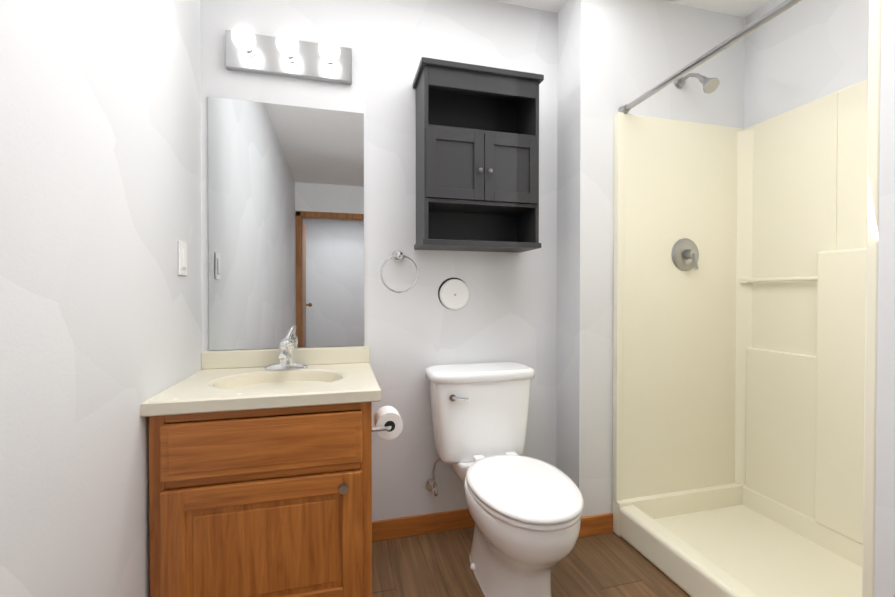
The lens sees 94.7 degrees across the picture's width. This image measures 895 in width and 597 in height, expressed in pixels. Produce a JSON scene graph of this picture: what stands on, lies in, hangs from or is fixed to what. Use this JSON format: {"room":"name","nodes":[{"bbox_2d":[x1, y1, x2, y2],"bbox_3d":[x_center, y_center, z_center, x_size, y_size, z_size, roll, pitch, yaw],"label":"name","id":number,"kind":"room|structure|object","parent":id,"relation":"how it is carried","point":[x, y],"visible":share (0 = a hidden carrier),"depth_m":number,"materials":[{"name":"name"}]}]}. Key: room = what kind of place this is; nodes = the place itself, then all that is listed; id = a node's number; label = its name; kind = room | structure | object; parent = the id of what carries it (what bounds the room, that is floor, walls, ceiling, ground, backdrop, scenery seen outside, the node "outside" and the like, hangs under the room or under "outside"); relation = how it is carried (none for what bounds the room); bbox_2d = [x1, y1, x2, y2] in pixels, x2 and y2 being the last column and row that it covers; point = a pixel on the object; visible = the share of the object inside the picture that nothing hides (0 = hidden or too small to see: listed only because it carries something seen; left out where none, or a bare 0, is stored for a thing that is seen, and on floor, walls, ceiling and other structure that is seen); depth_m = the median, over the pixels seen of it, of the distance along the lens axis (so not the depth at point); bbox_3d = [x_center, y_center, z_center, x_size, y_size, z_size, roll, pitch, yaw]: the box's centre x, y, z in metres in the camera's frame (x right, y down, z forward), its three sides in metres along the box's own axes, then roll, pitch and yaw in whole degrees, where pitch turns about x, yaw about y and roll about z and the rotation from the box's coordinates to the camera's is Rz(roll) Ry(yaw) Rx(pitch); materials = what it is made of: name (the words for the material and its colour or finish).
{"room":"bathroom","nodes":[
{"label":"bathroom","id":0,"kind":"room"},
{"bbox_2d":[0,0,201,596],"bbox_3d":[-0.569,-0.140,-0.106,0.100,2.440,3.750,0,1,-15],"label":"wall","id":1,"kind":"structure","parent":0,"point":[100,217],"depth_m":0.90,"materials":[{"name":"paint"}]},
{"bbox_2d":[178,240,186,275],"bbox_3d":[-0.907,-0.137,1.418,0.010,0.116,0.072,0,1,-15],"label":"light switch","id":2,"kind":"object","parent":1,"relation":"attached to","point":[182,258],"visible":1,"depth_m":1.40,"materials":[{"name":"white plastic"}]},
{"bbox_2d":[200,0,557,520],"bbox_3d":[-0.229,-0.163,1.868,1.552,2.440,0.100,0,1,-15],"label":"wall","id":3,"kind":"structure","parent":0,"point":[507,312],"depth_m":1.83,"materials":[{"name":"paint"}]},
{"bbox_2d":[208,97,363,349],"bbox_3d":[-0.651,-0.295,1.701,0.600,0.996,0.005,0,1,-15],"label":"mirror","id":4,"kind":"object","parent":3,"relation":"attached to","point":[286,213],"visible":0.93,"depth_m":1.69,"materials":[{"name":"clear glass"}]},
{"bbox_2d":[225,25,351,84],"bbox_3d":[-0.624,-0.980,1.631,0.484,0.144,0.140,0,1,-15],"label":"sconce","id":5,"kind":"object","parent":3,"relation":"attached to","point":[286,54],"visible":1,"depth_m":1.65,"materials":[{"name":"grey metal"}]},
{"bbox_2d":[380,250,417,292],"bbox_3d":[-0.210,-0.118,1.791,0.166,0.189,0.057,0,1,-15],"label":"towel ring","id":6,"kind":"object","parent":3,"relation":"attached to","point":[398,256],"visible":1,"depth_m":1.79,"materials":[{"name":"silver metal"}]},
{"bbox_2d":[372,508,474,541],"bbox_3d":[0.090,1.015,1.905,0.922,0.085,0.015,0,1,-15],"label":"baseboard","id":7,"kind":"structure","parent":3,"relation":"attached to","point":[386,529],"depth_m":1.85,"materials":[{"name":"brown wood"}]},
{"bbox_2d":[426,458,439,496],"bbox_3d":[-0.055,0.773,1.819,0.065,0.200,0.102,0,1,-15],"label":"supply valve","id":8,"kind":"object","parent":3,"relation":"attached to","point":[432,484],"visible":0.85,"depth_m":1.81,"materials":[{"name":"silver metal"}]},
{"bbox_2d":[438,278,469,309],"bbox_3d":[0.030,-0.021,1.880,0.149,0.149,0.010,0,1,-15],"label":"cover plate","id":9,"kind":"object","parent":3,"relation":"attached to","point":[453,293],"visible":1,"depth_m":1.88,"materials":[{"name":"white plastic"}]},
{"bbox_2d":[413,57,543,252],"bbox_3d":[0.130,-0.584,1.784,0.528,0.734,0.232,0,1,-15],"label":"upper cabinet","id":10,"kind":"object","parent":3,"relation":"attached to","point":[477,157],"visible":1,"depth_m":1.74,"materials":[{"name":"grey wood"}]},
{"bbox_2d":[372,527,689,596],"bbox_3d":[0.889,1.114,-0.797,2.765,0.050,5.850,0,1,-15],"label":"floor","id":11,"kind":"structure","parent":0,"point":[438,564],"depth_m":1.61,"materials":[{"name":"brown wood"}]},
{"bbox_2d":[140,346,380,596],"bbox_3d":[-0.584,0.636,1.452,0.650,0.853,0.541,0,1,-15],"label":"bathroom vanity","id":12,"kind":"object","parent":11,"relation":"on","point":[260,480],"visible":1,"depth_m":1.23,"materials":[{"name":"brown wood"}]},
{"bbox_2d":[265,327,307,369],"bbox_3d":[-0.625,0.196,1.593,0.160,0.161,0.182,0,1,-15],"label":"faucet","id":13,"kind":"object","parent":12,"relation":"on","point":[286,356],"visible":1,"depth_m":1.61,"materials":[{"name":"silver metal"}]},
{"bbox_2d":[372,406,402,439],"bbox_3d":[-0.233,0.464,1.534,0.126,0.098,0.162,0,1,-15],"label":"toilet paper roll","id":14,"kind":"object","parent":12,"relation":"attached to","point":[388,421],"visible":0.83,"depth_m":1.50,"materials":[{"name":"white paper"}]},
{"bbox_2d":[425,362,583,596],"bbox_3d":[0.204,0.681,1.547,0.464,0.760,0.738,0,1,-15],"label":"toilet","id":15,"kind":"object","parent":11,"relation":"on","point":[525,512],"visible":1,"depth_m":1.49,"materials":[{"name":"white ceramic"}]},
{"bbox_2d":[612,0,880,596],"bbox_3d":[1.228,0.119,1.501,0.743,1.885,0.948,0,1,-15],"label":"shower stall","id":16,"kind":"object","parent":11,"relation":"on","point":[744,400],"visible":1,"depth_m":1.85,"materials":[{"name":"beige plastic"}]},
{"bbox_2d":[671,238,698,270],"bbox_3d":[1.121,-0.205,1.900,0.152,0.152,0.067,0,1,-15],"label":"shower valve","id":17,"kind":"object","parent":16,"relation":"attached to","point":[685,254],"visible":1,"depth_m":1.91,"materials":[{"name":"silver metal"}]},
{"bbox_2d":[491,0,770,17],"bbox_3d":[0.889,-1.376,-0.826,2.765,0.050,5.850,0,1,-15],"label":"ceiling","id":18,"kind":"structure","parent":0,"point":[742,8],"depth_m":1.94,"materials":[{"name":"paint"}]},
{"bbox_2d":[556,0,744,516],"bbox_3d":[1.037,-0.165,2.094,1.013,2.440,0.300,0,1,-15],"label":"wall","id":19,"kind":"structure","parent":0,"point":[614,56],"depth_m":1.87,"materials":[{"name":"paint"}]},
{"bbox_2d":[674,73,719,93],"bbox_3d":[1.117,-0.969,1.846,0.066,0.156,0.201,0,1,-15],"label":"shower head","id":20,"kind":"object","parent":19,"relation":"attached to","point":[710,85],"visible":0.98,"depth_m":1.79},
{"bbox_2d":[618,0,801,113],"bbox_3d":[0.911,-0.842,1.407,0.042,0.042,0.948,0,1,-15],"label":"shower rod","id":21,"kind":"object","parent":19,"relation":"attached to","point":[779,9],"visible":0.88,"depth_m":1.39,"materials":[{"name":"silver metal"}]},
{"bbox_2d":[744,0,868,128],"bbox_3d":[1.952,-0.145,0.395,0.100,2.440,3.450,0,1,-15],"label":"wall","id":22,"kind":"structure","parent":0,"point":[801,53],"depth_m":1.78,"materials":[{"name":"paint"}]},
{"bbox_2d":[874,0,894,596],"bbox_3d":[1.362,-0.152,0.983,0.745,2.440,0.115,0,1,-15],"label":"wall","id":23,"kind":"structure","parent":0,"point":[884,576],"depth_m":0.93,"materials":[{"name":"paint"}]}
]}

